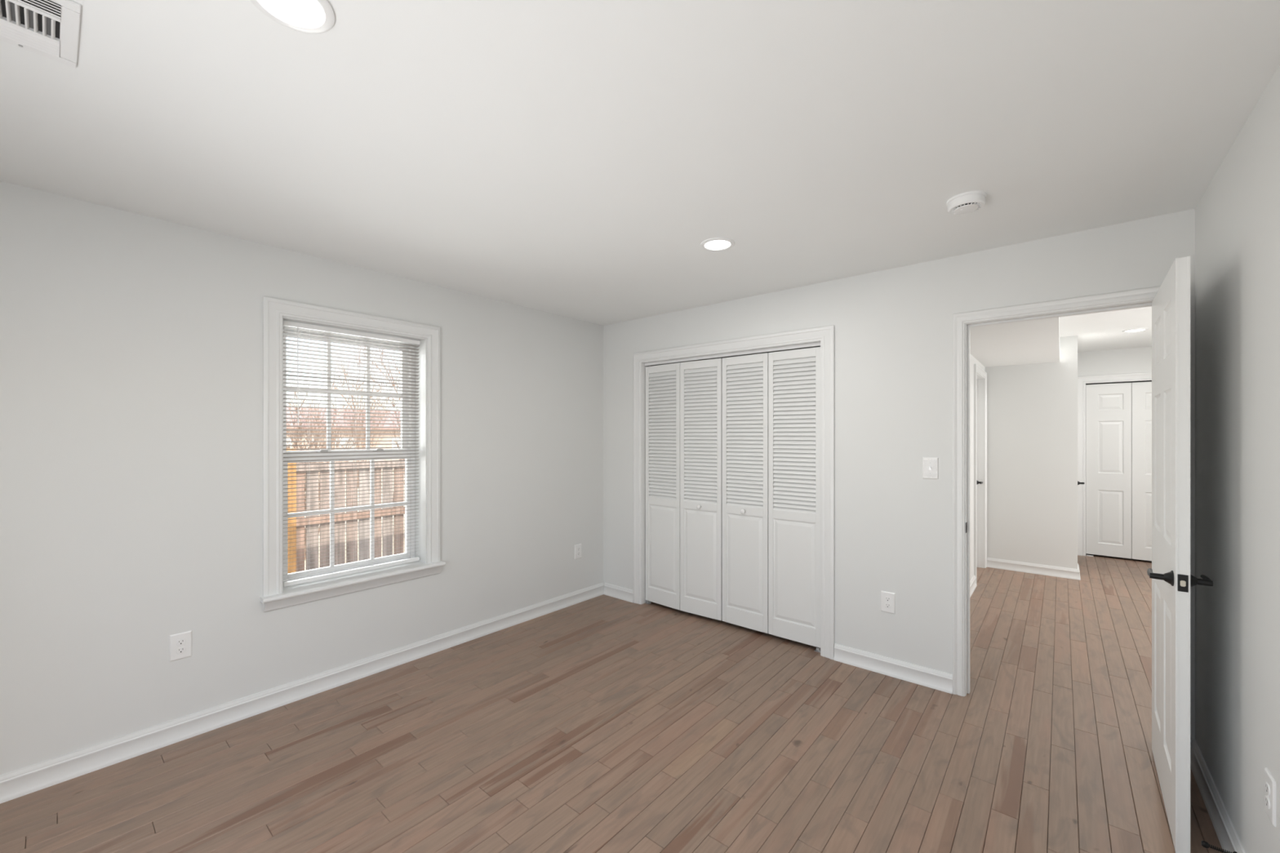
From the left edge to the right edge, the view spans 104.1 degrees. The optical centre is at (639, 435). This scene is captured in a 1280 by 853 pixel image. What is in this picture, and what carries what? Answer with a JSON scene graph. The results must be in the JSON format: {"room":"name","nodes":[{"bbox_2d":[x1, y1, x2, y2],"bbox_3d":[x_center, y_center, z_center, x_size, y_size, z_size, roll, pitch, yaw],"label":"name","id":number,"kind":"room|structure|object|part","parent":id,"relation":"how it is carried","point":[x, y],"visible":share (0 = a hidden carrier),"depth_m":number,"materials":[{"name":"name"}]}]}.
{"room":"empty bedroom","nodes":[
{"label":"empty bedroom","id":0,"kind":"room"},
{"bbox_2d":[0,181,603,775],"bbox_3d":[-1.454,0.248,3.395,0.220,2.500,4.915,0,0,40],"label":"wall","id":1,"kind":"structure","parent":0,"point":[131,344],"depth_m":2.40,"materials":[{"name":"paint"}]},
{"bbox_2d":[168,630,191,662],"bbox_3d":[-2.174,0.997,2.364,0.009,0.123,0.079,0,0,40],"label":"power outlet","id":2,"kind":"object","parent":1,"relation":"attached to","point":[180,644],"visible":1,"depth_m":2.36,"materials":[{"name":"white plastic"}]},
{"bbox_2d":[176,646,186,653],"bbox_3d":[-2.172,1.016,2.362,0.003,0.028,0.034,0,0,40],"label":"receptacle","id":3,"kind":"object","parent":2,"relation":"attached to","point":[180,650],"depth_m":2.36,"materials":[{"name":"white plastic"}]},
{"bbox_2d":[176,638,186,645],"bbox_3d":[-2.172,0.978,2.362,0.003,0.028,0.034,0,0,40],"label":"receptacle","id":4,"kind":"object","parent":2,"relation":"attached to","point":[180,642],"depth_m":2.36,"materials":[{"name":"white plastic"}]},
{"bbox_2d":[0,582,604,804],"bbox_3d":[-1.603,1.387,3.030,0.023,0.101,3.965,0,0,40],"label":"baseboard","id":5,"kind":"structure","parent":1,"relation":"attached to","point":[14,784],"depth_m":2.54,"materials":[{"name":"white paint"}]},
{"bbox_2d":[260,296,445,612],"bbox_3d":[-1.724,0.099,3.034,0.292,1.646,0.992,0,0,40],"label":"window","id":6,"kind":"structure","parent":1,"relation":"in","point":[275,595],"depth_m":2.99,"materials":[{"name":"white paint"}]},
{"bbox_3d":[-1.812,-0.239,3.105,0.026,0.725,0.725,0,0,40],"label":"sash frame","id":7,"kind":"part","parent":6,"relation":"part of","materials":[{"name":"white plastic"}]},
{"bbox_3d":[-1.784,0.458,3.082,0.028,0.716,0.725,0,0,40],"label":"sash frame","id":8,"kind":"part","parent":6,"relation":"part of","materials":[{"name":"white plastic"}]},
{"bbox_3d":[-1.804,0.104,3.099,0.085,1.473,0.787,0,0,40],"label":"frame","id":9,"kind":"part","parent":6,"relation":"part of","materials":[{"name":"white plastic"}]},
{"bbox_2d":[283,320,420,586],"bbox_3d":[-1.702,0.100,3.014,0.042,1.453,0.760,0,0,40],"label":"window blind","id":10,"kind":"object","parent":6,"relation":"attached to","point":[286,323],"visible":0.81,"depth_m":2.98,"materials":[{"name":"white plastic"}]},
{"bbox_3d":[-1.708,0.815,3.018,0.027,0.022,0.754,0,0,40],"label":"rail","id":11,"kind":"part","parent":10,"relation":"part of","materials":[{"name":"white plastic"}]},
{"bbox_3d":[-1.552,0.101,3.203,0.027,1.415,0.001,0,0,40],"label":"ladder cord","id":12,"kind":"part","parent":10,"relation":"part of","materials":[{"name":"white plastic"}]},
{"bbox_3d":[-1.695,0.852,3.010,0.217,0.022,0.992,0,0,40],"label":"sill","id":13,"kind":"part","parent":6,"relation":"part of","materials":[{"name":"white paint"}]},
{"bbox_2d":[574,543,581,559],"bbox_3d":[-0.532,1.000,4.310,0.009,0.123,0.079,0,0,40],"label":"power outlet","id":14,"kind":"object","parent":1,"relation":"attached to","point":[577,547],"visible":1,"depth_m":4.30,"materials":[{"name":"white plastic"}]},
{"bbox_2d":[0,553,1223,852],"bbox_3d":[2.077,1.444,3.442,5.269,0.012,9.639,0,0,40],"label":"floor","id":15,"kind":"structure","parent":0,"point":[603,723],"depth_m":2.23,"materials":[{"name":"brown wood"}]},
{"bbox_2d":[0,0,1279,352],"bbox_3d":[2.096,-1.077,3.524,5.440,0.150,9.890,0,0,40],"label":"ceiling","id":16,"kind":"structure","parent":0,"point":[576,159],"depth_m":1.62,"materials":[{"name":"paint"}]},
{"bbox_2d":[0,0,81,68],"bbox_3d":[-1.530,-0.997,1.121,0.305,0.010,0.360,0,0,40],"label":"ceiling vent","id":17,"kind":"object","parent":16,"relation":"in","point":[48,28],"visible":1,"depth_m":1.22,"materials":[{"name":"white plastic"}]},
{"bbox_2d":[249,0,334,33],"bbox_3d":[-0.807,-0.998,1.151,0.176,0.008,0.176,0,0,40],"label":"recessed light","id":18,"kind":"object","parent":16,"relation":"in","point":[310,16],"visible":1,"depth_m":1.18,"materials":[{"name":"white plastic"}]},
{"bbox_2d":[259,0,324,26],"bbox_3d":[-0.807,-0.999,1.151,0.132,0.004,0.132,0,0,40],"label":"diffuser","id":19,"kind":"object","parent":18,"relation":"attached to","point":[298,12],"depth_m":1.17,"materials":[{"name":"white plastic"}]},
{"bbox_2d":[700,237,734,251],"bbox_3d":[0.405,-0.998,2.611,0.176,0.008,0.176,0,0,40],"label":"recessed light","id":20,"kind":"object","parent":16,"relation":"in","point":[714,244],"visible":1,"depth_m":2.60,"materials":[{"name":"white plastic"}]},
{"bbox_2d":[704,240,730,249],"bbox_3d":[0.405,-0.999,2.611,0.132,0.004,0.132,0,0,40],"label":"diffuser","id":21,"kind":"object","parent":20,"relation":"attached to","point":[710,244],"depth_m":2.61,"materials":[{"name":"white plastic"}]},
{"bbox_2d":[946,191,986,214],"bbox_3d":[1.382,-0.978,2.116,0.144,0.049,0.144,0,0,40],"label":"smoke detector","id":22,"kind":"object","parent":16,"relation":"attached to","point":[966,202],"visible":1,"depth_m":2.08,"materials":[{"name":"white plastic"}]},
{"bbox_2d":[1122,328,1147,332],"bbox_3d":[4.700,-0.998,4.742,0.176,0.008,0.176,0,0,40],"label":"recessed light","id":23,"kind":"object","parent":16,"relation":"in","point":[1135,330],"visible":1,"depth_m":4.72,"materials":[{"name":"white plastic"}]},
{"bbox_2d":[1125,328,1144,332],"bbox_3d":[4.700,-0.999,4.742,0.132,0.004,0.132,0,0,40],"label":"diffuser","id":24,"kind":"object","parent":23,"relation":"attached to","point":[1131,330],"depth_m":4.73,"materials":[{"name":"white plastic"}]},
{"bbox_2d":[650,346,820,366],"bbox_3d":[0.897,0.218,4.126,2.430,2.440,0.705,0,0,40],"label":"wall","id":25,"kind":"structure","parent":0,"point":[816,346],"depth_m":4.39,"materials":[{"name":"grey paint"}]},
{"bbox_2d":[603,208,1195,742],"bbox_3d":[1.630,0.218,2.972,5.040,2.440,0.115,0,0,40],"label":"wall","id":26,"kind":"structure","parent":0,"point":[893,327],"depth_m":2.98,"materials":[{"name":"paint"}]},
{"bbox_2d":[603,582,632,602],"bbox_3d":[-0.191,1.387,4.418,0.350,0.101,0.023,0,0,40],"label":"baseboard","id":27,"kind":"structure","parent":26,"relation":"attached to","point":[611,590],"depth_m":4.41,"materials":[{"name":"white paint"}]},
{"bbox_2d":[645,358,722,620],"bbox_3d":[0.327,0.410,4.032,0.748,1.996,0.070,0,0,40],"label":"door","id":28,"kind":"structure","parent":26,"relation":"in","point":[684,400],"depth_m":4.00,"materials":[{"name":"white paint"}]},
{"bbox_2d":[632,324,834,659],"bbox_3d":[0.632,0.364,3.801,1.705,2.147,0.135,0,0,40],"label":"trim","id":29,"kind":"structure","parent":26,"relation":"attached to","point":[822,336],"depth_m":3.49,"materials":[{"name":"white paint"}]},
{"bbox_2d":[722,346,820,648],"bbox_3d":[0.909,0.410,3.547,0.754,1.996,0.062,0,0,40],"label":"door","id":30,"kind":"structure","parent":26,"relation":"in","point":[771,401],"depth_m":3.53,"materials":[{"name":"white paint"}]},
{"bbox_2d":[880,591,895,613],"bbox_3d":[1.492,1.004,3.007,0.079,0.123,0.009,0,0,40],"label":"power outlet","id":31,"kind":"object","parent":26,"relation":"attached to","point":[887,598],"visible":1,"depth_m":3.00,"materials":[{"name":"white plastic"}]},
{"bbox_2d":[884,603,890,608],"bbox_3d":[1.491,1.024,3.005,0.034,0.028,0.003,0,0,40],"label":"receptacle","id":32,"kind":"object","parent":31,"relation":"attached to","point":[886,605],"depth_m":3.00,"materials":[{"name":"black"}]},
{"bbox_2d":[884,596,890,601],"bbox_3d":[1.491,0.985,3.005,0.034,0.028,0.003,0,0,40],"label":"receptacle","id":33,"kind":"object","parent":31,"relation":"attached to","point":[886,598],"depth_m":3.00,"materials":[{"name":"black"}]},
{"bbox_2d":[833,643,952,693],"bbox_3d":[1.496,1.387,2.995,0.651,0.101,0.023,0,0,40],"label":"baseboard","id":34,"kind":"structure","parent":26,"relation":"attached to","point":[911,673],"depth_m":2.97,"materials":[{"name":"white paint"}]},
{"bbox_2d":[922,457,937,479],"bbox_3d":[1.660,0.187,2.858,0.079,0.123,0.020,0,0,40],"label":"light switch","id":35,"kind":"object","parent":26,"relation":"attached to","point":[930,464],"visible":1,"depth_m":2.86,"materials":[{"name":"white plastic"}]},
{"bbox_2d":[952,286,1159,696],"bbox_3d":[2.127,0.381,2.553,0.886,2.114,0.153,0,0,40],"label":"trim","id":36,"kind":"structure","parent":26,"relation":"attached to","point":[1140,298],"depth_m":2.76,"materials":[{"name":"white paint"}]},
{"bbox_2d":[1146,256,1213,852],"bbox_3d":[2.092,0.412,1.986,0.157,2.040,0.768,0,0,40],"label":"door","id":37,"kind":"structure","parent":26,"relation":"in","point":[1172,580],"depth_m":1.78,"materials":[{"name":"white paint"}]},
{"bbox_3d":[1.880,0.503,1.809,0.061,0.054,0.134,0,0,40],"label":"lever handle","id":38,"kind":"part","parent":37,"relation":"part of","materials":[{"name":"black metal"}]},
{"bbox_3d":[1.849,0.503,1.701,0.025,0.058,0.003,0,0,41],"label":"latch plate","id":39,"kind":"part","parent":37,"relation":"part of","materials":[{"name":"black metal"}]},
{"bbox_3d":[1.951,0.503,1.746,0.062,0.054,0.131,0,0,40],"label":"lever handle","id":40,"kind":"part","parent":37,"relation":"part of","materials":[{"name":"black metal"}]},
{"bbox_2d":[969,353,985,581],"bbox_3d":[2.735,0.218,4.313,0.100,2.440,3.360,0,0,40],"label":"wall","id":41,"kind":"structure","parent":0,"point":[973,361],"depth_m":4.68,"materials":[{"name":"paint"}]},
{"bbox_2d":[969,574,977,597],"bbox_3d":[2.456,1.387,3.886,0.023,0.101,2.348,0,0,40],"label":"baseboard","id":42,"kind":"structure","parent":41,"relation":"attached to","point":[973,585],"depth_m":4.61,"materials":[{"name":"white paint"}]},
{"bbox_2d":[973,364,986,583],"bbox_3d":[3.462,0.376,5.159,0.120,2.125,0.896,0,0,40],"label":"door","id":43,"kind":"structure","parent":41,"relation":"in","point":[980,375],"depth_m":5.43,"materials":[{"name":"white paint"}]},
{"bbox_2d":[985,335,1077,568],"bbox_3d":[4.520,0.218,5.757,0.765,2.440,1.350,0,0,40],"label":"wall","id":44,"kind":"structure","parent":0,"point":[1032,409],"depth_m":5.21,"materials":[{"name":"paint"}]},
{"bbox_2d":[969,317,1059,367],"bbox_3d":[2.981,-0.877,4.040,0.628,0.250,3.260,0,0,40],"label":"ceiling","id":45,"kind":"structure","parent":44,"relation":"attached to","point":[1033,341],"depth_m":4.03,"materials":[{"name":"paint"}]},
{"bbox_2d":[986,557,1080,580],"bbox_3d":[4.206,1.387,5.353,0.768,0.101,0.373,0,0,40],"label":"baseboard","id":46,"kind":"structure","parent":44,"relation":"attached to","point":[1045,570],"depth_m":5.20,"materials":[{"name":"white paint"}]},
{"bbox_2d":[1077,346,1151,383],"bbox_3d":[5.980,0.218,5.480,1.825,2.440,0.110,0,0,40],"label":"wall","id":47,"kind":"structure","parent":0,"point":[1131,360],"depth_m":5.80,"materials":[{"name":"paint"}]},
{"bbox_2d":[1077,372,1151,556],"bbox_3d":[5.652,0.363,5.744,0.967,2.149,0.130,0,0,40],"label":"trim","id":48,"kind":"structure","parent":47,"relation":"attached to","point":[1082,380],"depth_m":5.97,"materials":[{"name":"white paint"}]},
{"bbox_2d":[1085,382,1151,560],"bbox_3d":[5.654,0.403,5.744,0.782,2.022,0.035,0,0,40],"label":"door","id":49,"kind":"structure","parent":47,"relation":"in","point":[1118,416],"depth_m":5.80,"materials":[{"name":"white paint"}]},
{"bbox_2d":[1085,380,1151,384],"bbox_3d":[5.878,0.218,6.012,0.991,2.440,0.570,0,0,40],"label":"wall","id":50,"kind":"structure","parent":0,"point":[1151,380],"depth_m":6.21,"materials":[{"name":"grey paint"}]},
{"bbox_2d":[1195,64,1279,852],"bbox_3d":[1.216,0.218,0.652,0.115,2.440,3.965,0,0,40],"label":"wall","id":51,"kind":"structure","parent":0,"point":[1237,215],"depth_m":1.65,"materials":[{"name":"paint"}]},
{"bbox_2d":[1190,737,1245,852],"bbox_3d":[1.163,1.387,0.697,0.023,0.101,3.965,0,0,40],"label":"baseboard","id":52,"kind":"structure","parent":51,"relation":"attached to","point":[1228,839],"depth_m":1.87,"materials":[{"name":"white paint"}]},
{"bbox_2d":[1200,840,1236,852],"bbox_3d":[1.909,1.365,1.647,0.077,0.021,0.022,0,0,40],"label":"door stop","id":53,"kind":"object","parent":51,"relation":"attached to","point":[1204,844],"visible":1,"depth_m":1.66,"materials":[{"name":"black metal"}]},
{"bbox_2d":[1264,767,1275,826],"bbox_3d":[1.769,1.014,1.404,0.009,0.123,0.079,0,0,40],"label":"power outlet","id":54,"kind":"object","parent":51,"relation":"attached to","point":[1269,782],"visible":1,"depth_m":1.39,"materials":[{"name":"white plastic"}]},
{"bbox_2d":[1265,795,1270,809],"bbox_3d":[1.767,1.034,1.406,0.003,0.028,0.034,0,0,40],"label":"receptacle","id":55,"kind":"object","parent":54,"relation":"attached to","point":[1267,797],"depth_m":1.40,"materials":[{"name":"white plastic"}]},
{"bbox_2d":[1265,782,1270,795],"bbox_3d":[1.767,0.995,1.406,0.003,0.028,0.034,0,0,40],"label":"receptacle","id":56,"kind":"object","parent":54,"relation":"attached to","point":[1267,784],"depth_m":1.40,"materials":[{"name":"white plastic"}]},
{"label":"outside","id":57,"kind":"structure","parent":0,"visible":0},
{"bbox_2d":[304,471,404,570],"bbox_3d":[-26.035,2.158,41.587,86.570,0.200,150.000,0,0,40],"label":"lawn","id":58,"kind":"structure","parent":57,"point":[381,471],"depth_m":10.96,"materials":[{"name":"green plant"}]},
{"bbox_2d":[286,448,296,573],"bbox_3d":[-3.767,1.098,5.313,0.090,1.920,0.165,0,0,40],"label":"post","id":59,"kind":"object","parent":58,"relation":"on","point":[291,541],"visible":0.23,"depth_m":5.32,"materials":[{"name":"orange wood"}]},
{"bbox_2d":[286,369,382,559],"bbox_3d":[-5.636,0.450,8.498,1.740,3.189,2.208,0,0,-8],"label":"bush","id":60,"kind":"object","parent":58,"relation":"on","point":[301,401],"visible":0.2,"depth_m":8.22,"materials":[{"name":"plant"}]},
{"bbox_2d":[286,407,400,475],"bbox_3d":[-20.185,0.198,28.802,8.800,3.720,12.800,0,0,40],"label":"house","id":61,"kind":"structure","parent":58,"relation":"on","point":[292,408],"depth_m":28.37,"materials":[{"name":"brown brick"}]},
{"bbox_3d":[-16.128,0.688,27.342,0.015,0.940,0.840,0,0,40],"label":"pane","id":62,"kind":"part","parent":61,"relation":"part of","materials":[{"name":"clear glass"}]},
{"bbox_3d":[-14.194,0.688,29.635,0.015,0.940,0.840,0,0,40],"label":"pane","id":63,"kind":"part","parent":61,"relation":"part of","materials":[{"name":"clear glass"}]},
{"bbox_2d":[287,344,400,487],"bbox_3d":[-10.482,-1.488,19.980,4.503,7.064,5.446,0,0,14],"label":"bush","id":64,"kind":"object","parent":58,"relation":"on","point":[374,376],"visible":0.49,"depth_m":19.53,"materials":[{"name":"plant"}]},
{"bbox_2d":[295,340,400,408],"bbox_3d":[-26.689,-4.787,45.585,9.730,13.618,13.357,0,0,-25],"label":"bare tree","id":65,"kind":"object","parent":58,"relation":"on","point":[308,340],"visible":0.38,"depth_m":45.59,"materials":[{"name":"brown plant"}]},
{"bbox_2d":[296,459,404,572],"bbox_3d":[-3.076,1.138,6.487,0.147,1.840,3.650,0,0,40],"label":"wooden fence","id":66,"kind":"object","parent":58,"relation":"on","point":[386,514],"visible":0.12,"depth_m":6.04,"materials":[{"name":"wood"}]},
{"bbox_3d":[-3.104,0.976,6.511,0.038,0.085,3.650,0,0,40],"label":"rail","id":67,"kind":"part","parent":66,"relation":"part of","materials":[{"name":"wood"}]},
{"bbox_3d":[-3.104,0.360,6.511,0.038,0.085,3.650,0,0,40],"label":"rail","id":68,"kind":"part","parent":66,"relation":"part of","materials":[{"name":"wood"}]},
{"bbox_2d":[342,346,401,507],"bbox_3d":[-6.549,-2.105,14.227,4.711,8.277,6.074,0,0,-26],"label":"bare tree","id":69,"kind":"object","parent":58,"relation":"on","point":[353,346],"visible":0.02,"depth_m":14.11,"materials":[{"name":"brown plant"}]},
{"bbox_2d":[360,348,404,475],"bbox_3d":[-4.119,-0.538,9.882,2.430,5.164,3.921,0,0,-35],"label":"bush","id":70,"kind":"object","parent":58,"relation":"on","point":[393,398],"visible":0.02,"depth_m":9.92,"materials":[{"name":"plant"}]}
]}

